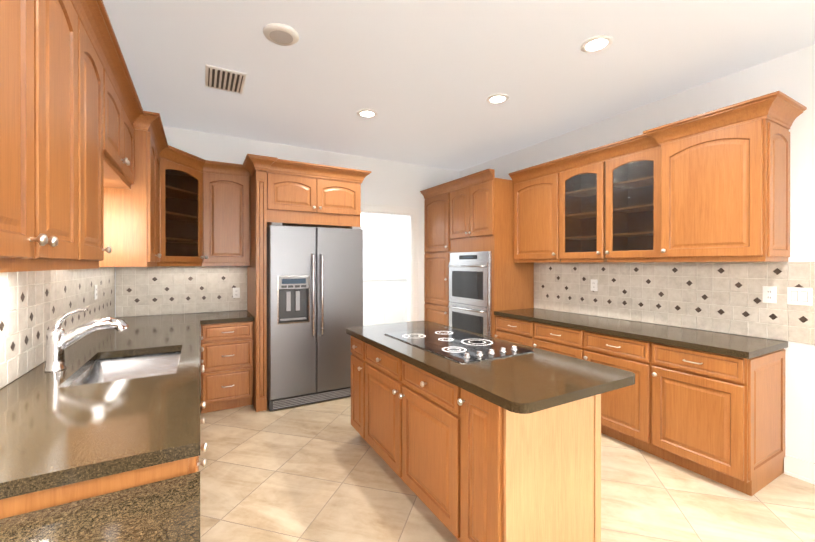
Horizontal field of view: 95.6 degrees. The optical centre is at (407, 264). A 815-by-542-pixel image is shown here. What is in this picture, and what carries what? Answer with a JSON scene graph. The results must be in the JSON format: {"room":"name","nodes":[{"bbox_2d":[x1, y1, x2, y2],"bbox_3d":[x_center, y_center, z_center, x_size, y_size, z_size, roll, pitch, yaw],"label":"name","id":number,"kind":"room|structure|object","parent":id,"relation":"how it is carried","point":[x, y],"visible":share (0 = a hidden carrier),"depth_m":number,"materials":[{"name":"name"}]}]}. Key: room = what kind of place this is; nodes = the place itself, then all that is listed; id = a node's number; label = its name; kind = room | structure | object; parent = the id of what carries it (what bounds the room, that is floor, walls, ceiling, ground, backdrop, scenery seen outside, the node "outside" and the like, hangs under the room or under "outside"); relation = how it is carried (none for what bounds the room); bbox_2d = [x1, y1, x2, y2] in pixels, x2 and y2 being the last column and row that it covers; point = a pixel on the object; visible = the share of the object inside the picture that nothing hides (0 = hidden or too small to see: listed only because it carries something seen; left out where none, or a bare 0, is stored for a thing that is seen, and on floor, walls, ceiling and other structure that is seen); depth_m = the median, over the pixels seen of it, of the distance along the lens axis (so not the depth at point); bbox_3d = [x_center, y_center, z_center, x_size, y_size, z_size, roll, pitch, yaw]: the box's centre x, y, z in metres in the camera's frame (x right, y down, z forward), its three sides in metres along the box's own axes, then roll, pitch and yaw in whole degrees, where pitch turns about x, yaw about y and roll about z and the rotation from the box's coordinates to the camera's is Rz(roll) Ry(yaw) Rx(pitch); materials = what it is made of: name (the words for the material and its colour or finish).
{"room":"kitchen","nodes":[
{"label":"kitchen","id":0,"kind":"room"},
{"bbox_2d":[114,126,458,395],"bbox_3d":[-1.019,-0.009,4.736,4.340,2.850,0.120,0,0,-29],"label":"wall","id":1,"kind":"structure","parent":0,"point":[387,182],"depth_m":4.91,"materials":[{"name":"white paint"}]},
{"bbox_2d":[116,266,246,316],"bbox_3d":[-2.345,0.265,3.915,1.188,0.503,0.010,0,0,-29],"label":"backsplash","id":2,"kind":"structure","parent":1,"relation":"attached to","point":[153,290],"depth_m":3.88,"materials":[{"name":"beige tile"}]},
{"bbox_2d":[233,288,239,297],"bbox_3d":[-1.919,0.316,4.140,0.072,0.116,0.008,0,0,-29],"label":"electrical outlet","id":3,"kind":"object","parent":2,"relation":"attached to","point":[236,292],"visible":1,"depth_m":4.14,"materials":[{"name":"white plastic"}]},
{"bbox_2d":[200,168,249,265],"bbox_3d":[-1.941,-0.470,3.946,0.427,0.965,0.350,0,0,-29],"label":"upper cabinet","id":4,"kind":"object","parent":1,"relation":"attached to","point":[226,194],"depth_m":3.79,"materials":[{"name":"brown wood"}]},
{"bbox_2d":[361,203,418,321],"bbox_3d":[-0.342,0.301,5.103,1.076,2.228,0.148,0,0,-29],"label":"door frame","id":5,"kind":"structure","parent":1,"relation":"attached to","point":[389,208],"depth_m":5.28,"materials":[{"name":"white paint"}]},
{"bbox_2d":[361,213,406,325],"bbox_3d":[-0.914,-0.013,6.673,3.340,2.850,0.145,0,0,-29],"label":"window","id":6,"kind":"structure","parent":0,"point":[384,269],"depth_m":6.90,"materials":[{"name":"white glass"}]},
{"bbox_2d":[103,0,814,170],"bbox_3d":[0.519,-1.478,1.870,4.460,0.100,6.620,0,0,-29],"label":"ceiling","id":7,"kind":"structure","parent":0,"point":[424,79],"depth_m":2.61,"materials":[{"name":"grey paint"}]},
{"bbox_2d":[205,64,246,93],"bbox_3d":[-1.408,-1.422,2.852,0.270,0.016,0.350,0,0,-29],"label":"ceiling vent","id":8,"kind":"object","parent":7,"relation":"in","point":[224,79],"visible":1,"depth_m":2.82,"materials":[{"name":"white plastic"}]},
{"bbox_2d":[263,23,298,45],"bbox_3d":[-0.781,-1.417,2.287,0.210,0.023,0.210,0,0,-29],"label":"smoke detector","id":9,"kind":"object","parent":7,"relation":"attached to","point":[280,34],"visible":1,"depth_m":2.26,"materials":[{"name":"white plastic"}]},
{"bbox_2d":[357,109,376,117],"bbox_3d":[-0.383,-1.427,3.497,0.190,0.010,0.190,0,0,-29],"label":"recessed light","id":10,"kind":"object","parent":7,"relation":"in","point":[365,113],"visible":1,"depth_m":3.49,"materials":[{"name":"white paint"}]},
{"bbox_2d":[487,94,508,103],"bbox_3d":[0.779,-1.426,3.186,0.190,0.010,0.190,0,0,-29],"label":"recessed light","id":11,"kind":"object","parent":7,"relation":"in","point":[497,98],"visible":0.98,"depth_m":3.17,"materials":[{"name":"white paint"}]},
{"bbox_2d":[580,35,612,52],"bbox_3d":[1.224,-1.424,2.392,0.190,0.010,0.190,0,0,-29],"label":"recessed light","id":12,"kind":"object","parent":7,"relation":"in","point":[595,44],"visible":1,"depth_m":2.38,"materials":[{"name":"white paint"}]},
{"bbox_2d":[199,396,814,541],"bbox_3d":[0.838,1.469,2.943,6.060,0.100,8.170,0,0,-29],"label":"floor","id":13,"kind":"structure","parent":0,"point":[322,471],"depth_m":2.27,"materials":[{"name":"tile"}]},
{"bbox_2d":[0,471,199,541],"bbox_3d":[-0.332,1.018,-0.136,0.760,0.815,2.406,0,0,-29],"label":"countertop","id":14,"kind":"structure","parent":13,"relation":"on","point":[167,510],"depth_m":0.89,"materials":[{"name":"brown stone"}]},
{"bbox_2d":[0,442,203,518],"bbox_3d":[-1.058,0.993,1.122,0.727,0.860,0.450,0,0,-29],"label":"base cabinet","id":15,"kind":"object","parent":13,"relation":"on","point":[32,501],"depth_m":0.99,"materials":[{"name":"brown wood"}]},
{"bbox_2d":[0,313,203,499],"bbox_3d":[-1.745,0.541,2.356,0.737,0.040,3.317,0,0,-29],"label":"countertop","id":16,"kind":"structure","parent":15,"relation":"on","point":[56,430],"depth_m":1.29,"materials":[{"name":"brown stone"}]},
{"bbox_2d":[44,307,128,371],"bbox_3d":[-1.633,0.369,1.893,0.335,0.302,0.080,0,0,-29],"label":"faucet","id":17,"kind":"object","parent":16,"relation":"on","point":[59,340],"visible":1,"depth_m":1.84,"materials":[{"name":"silver metal"}]},
{"bbox_2d":[68,351,180,386],"bbox_3d":[-1.474,0.669,1.983,0.478,0.212,0.768,0,0,-29],"label":"sink","id":18,"kind":"object","parent":16,"relation":"in","point":[121,368],"visible":0.08,"depth_m":2.27,"materials":[{"name":"silver metal"}]},
{"bbox_2d":[201,321,252,413],"bbox_3d":[-1.870,0.988,3.808,0.455,0.860,0.664,0,0,-29],"label":"base cabinet","id":19,"kind":"object","parent":13,"relation":"on","point":[227,373],"visible":0.9,"depth_m":3.55,"materials":[{"name":"brown wood"}]},
{"bbox_2d":[200,310,253,323],"bbox_3d":[-1.869,0.538,3.817,0.452,0.040,0.647,0,0,-29],"label":"countertop","id":20,"kind":"structure","parent":19,"relation":"on","point":[239,315],"depth_m":3.69,"materials":[{"name":"brown stone"}]},
{"bbox_2d":[243,154,370,411],"bbox_3d":[-1.141,0.192,4.114,1.272,2.450,0.842,0,0,-29],"label":"surround","id":21,"kind":"object","parent":13,"relation":"on","point":[290,193],"visible":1,"depth_m":3.74,"materials":[{"name":"brown wood"}]},
{"bbox_2d":[267,222,362,410],"bbox_3d":[-1.084,0.501,4.096,0.960,1.819,0.885,0,0,-29],"label":"refrigerator","id":22,"kind":"object","parent":13,"relation":"on","point":[314,293],"visible":0.98,"depth_m":3.72,"materials":[{"name":"grey metal"}]},
{"bbox_2d":[424,189,447,325],"bbox_3d":[0.672,0.223,5.253,0.641,2.385,0.629,0,0,-29],"label":"tall cabinet","id":23,"kind":"object","parent":13,"relation":"on","point":[436,204],"depth_m":5.09,"materials":[{"name":"brown wood"}]},
{"bbox_2d":[346,333,600,541],"bbox_3d":[0.227,0.990,2.415,0.683,0.860,1.752,0,0,-29],"label":"kitchen island","id":24,"kind":"object","parent":13,"relation":"on","point":[505,449],"depth_m":1.76,"materials":[{"name":"brown wood"}]},
{"bbox_2d":[346,321,634,416],"bbox_3d":[0.292,0.540,2.406,0.794,0.040,1.930,0,0,-29],"label":"island countertop","id":25,"kind":"structure","parent":24,"relation":"on","point":[522,385],"depth_m":1.77,"materials":[{"name":"brown stone"}]},
{"bbox_2d":[385,327,534,363],"bbox_3d":[0.293,0.504,2.481,0.552,0.031,0.952,0,0,-29],"label":"cooktop","id":26,"kind":"object","parent":25,"relation":"in","point":[457,346],"visible":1,"depth_m":2.35,"materials":[{"name":"black glass"}]},
{"bbox_2d":[448,177,533,337],"bbox_3d":[1.024,0.224,4.626,0.641,2.385,0.845,0,0,-29],"label":"tall cabinet","id":27,"kind":"object","parent":13,"relation":"on","point":[474,212],"depth_m":4.25,"materials":[{"name":"brown wood"}]},
{"bbox_2d":[448,251,491,336],"bbox_3d":[0.956,0.426,4.593,0.671,1.156,0.765,0,0,-29],"label":"wall oven","id":28,"kind":"object","parent":27,"relation":"in","point":[470,292],"visible":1,"depth_m":4.38,"materials":[{"name":"silver metal"}]},
{"bbox_2d":[495,315,530,346],"bbox_3d":[1.374,0.987,4.024,0.620,0.860,0.542,0,0,-29],"label":"base cabinet","id":29,"kind":"object","parent":13,"relation":"on","point":[514,330],"depth_m":3.86,"materials":[{"name":"brown wood"}]},
{"bbox_2d":[494,308,787,358],"bbox_3d":[1.770,0.539,3.302,0.635,0.040,2.186,0,0,-29],"label":"countertop","id":30,"kind":"structure","parent":29,"relation":"on","point":[742,346],"depth_m":2.83,"materials":[{"name":"brown stone"}]},
{"bbox_2d":[531,321,578,358],"bbox_3d":[1.639,0.988,3.552,0.620,0.860,0.541,0,0,-29],"label":"base cabinet","id":31,"kind":"object","parent":13,"relation":"on","point":[552,338],"depth_m":3.41,"materials":[{"name":"brown wood"}]},
{"bbox_2d":[579,330,646,451],"bbox_3d":[1.905,0.989,3.079,0.620,0.860,0.542,0,0,-29],"label":"base cabinet","id":32,"kind":"object","parent":13,"relation":"on","point":[623,410],"depth_m":2.87,"materials":[{"name":"brown wood"}]},
{"bbox_2d":[647,341,785,495],"bbox_3d":[2.173,0.990,2.602,0.620,0.860,0.553,0,0,-29],"label":"base cabinet","id":33,"kind":"object","parent":13,"relation":"on","point":[719,418],"depth_m":2.40,"materials":[{"name":"brown wood"}]},
{"bbox_2d":[459,44,814,462],"bbox_3d":[2.441,-0.006,2.883,0.120,2.850,6.500,0,0,-29],"label":"wall","id":34,"kind":"structure","parent":0,"point":[792,75],"depth_m":2.51,"materials":[{"name":"white paint"}]},
{"bbox_2d":[512,167,551,262],"bbox_3d":[1.484,-0.485,4.038,0.410,0.926,0.621,0,0,-29],"label":"upper cabinet","id":35,"kind":"object","parent":34,"relation":"attached to","point":[532,193],"depth_m":3.97,"materials":[{"name":"brown wood"}]},
{"bbox_2d":[552,139,655,262],"bbox_3d":[1.871,-0.484,3.348,0.410,0.926,0.960,0,0,-29],"label":"upper cabinet","id":36,"kind":"object","parent":34,"relation":"attached to","point":[604,206],"depth_m":3.25,"materials":[{"name":"brown wood"}]},
{"bbox_2d":[534,262,814,344],"bbox_3d":[2.083,0.248,3.382,0.010,0.538,2.350,0,0,-29],"label":"backsplash","id":37,"kind":"structure","parent":34,"relation":"attached to","point":[724,297],"depth_m":3.00,"materials":[{"name":"beige tile"}]},
{"bbox_2d":[591,279,597,290],"bbox_3d":[1.879,0.207,3.720,0.008,0.116,0.072,0,0,-29],"label":"electrical outlet","id":38,"kind":"object","parent":37,"relation":"attached to","point":[594,284],"visible":1,"depth_m":3.71,"materials":[{"name":"white plastic"}]},
{"bbox_2d":[763,286,776,302],"bbox_3d":[2.522,0.209,2.574,0.008,0.116,0.072,0,0,-29],"label":"electrical outlet","id":39,"kind":"object","parent":37,"relation":"attached to","point":[769,294],"visible":1,"depth_m":2.57,"materials":[{"name":"white plastic"}]},
{"bbox_2d":[787,287,812,305],"bbox_3d":[2.594,0.209,2.444,0.010,0.116,0.118,0,0,-29],"label":"light switch","id":40,"kind":"object","parent":37,"relation":"attached to","point":[799,296],"visible":1,"depth_m":2.44,"materials":[{"name":"white plastic"}]},
{"bbox_2d":[656,107,791,261],"bbox_3d":[2.257,-0.483,2.660,0.410,0.926,0.618,0,0,-29],"label":"upper cabinet","id":41,"kind":"object","parent":34,"relation":"attached to","point":[712,186],"depth_m":2.47,"materials":[{"name":"brown wood"}]},
{"bbox_2d":[784,454,814,484],"bbox_3d":[2.610,1.355,2.436,0.019,0.130,0.180,0,0,-29],"label":"baseboard","id":42,"kind":"structure","parent":34,"relation":"attached to","point":[800,469],"depth_m":2.44,"materials":[{"name":"white paint"}]},
{"bbox_3d":[-1.373,-0.001,0.811,0.120,2.850,6.620,0,0,-29],"label":"wall","id":43,"kind":"structure","parent":0,"visible":0},
{"bbox_2d":[0,0,47,271],"bbox_3d":[-1.022,-0.463,0.668,0.347,0.965,0.591,0,0,-29],"label":"upper cabinet","id":44,"kind":"object","parent":43,"relation":"attached to","point":[23,154],"depth_m":0.94,"materials":[{"name":"brown wood"}]},
{"bbox_2d":[0,267,114,388],"bbox_3d":[-1.872,0.269,1.840,0.010,0.503,4.062,0,0,-29],"label":"backsplash","id":45,"kind":"structure","parent":43,"relation":"attached to","point":[35,306],"depth_m":1.92,"materials":[{"name":"beige tile"}]},
{"bbox_2d":[94,285,96,299],"bbox_3d":[-2.471,0.218,2.931,0.008,0.116,0.072,0,0,-29],"label":"electrical outlet","id":46,"kind":"object","parent":45,"relation":"attached to","point":[95,292],"visible":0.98,"depth_m":2.91,"materials":[{"name":"white plastic"}]},
{"bbox_2d":[44,0,83,269],"bbox_3d":[-1.267,-0.464,1.105,0.347,0.965,0.410,0,0,-29],"label":"upper cabinet","id":47,"kind":"object","parent":43,"relation":"attached to","point":[63,19],"depth_m":1.23,"materials":[{"name":"brown wood"}]},
{"bbox_2d":[84,12,107,268],"bbox_3d":[-1.468,-0.465,1.462,0.347,0.965,0.410,0,0,-29],"label":"upper cabinet","id":48,"kind":"object","parent":43,"relation":"attached to","point":[97,170],"depth_m":1.59,"materials":[{"name":"brown wood"}]},
{"bbox_2d":[108,64,135,266],"bbox_3d":[-1.786,-0.466,2.028,0.347,0.965,0.888,0,0,-29],"label":"upper cabinet","id":49,"kind":"object","parent":43,"relation":"attached to","point":[121,122],"depth_m":2.44,"materials":[{"name":"brown wood"}]},
{"bbox_2d":[136,124,163,266],"bbox_3d":[-2.145,-0.467,2.760,0.437,0.965,0.692,0,0,-29],"label":"upper cabinet","id":50,"kind":"object","parent":43,"relation":"attached to","point":[149,190],"depth_m":2.56,"materials":[{"name":"brown wood"}]},
{"bbox_2d":[160,144,203,263],"bbox_3d":[-2.096,-0.526,3.433,0.332,1.010,0.412,0,0,-29],"label":"upper cabinet","id":51,"kind":"object","parent":43,"relation":"attached to","point":[181,172],"depth_m":3.44,"materials":[{"name":"brown wood"}]}
]}

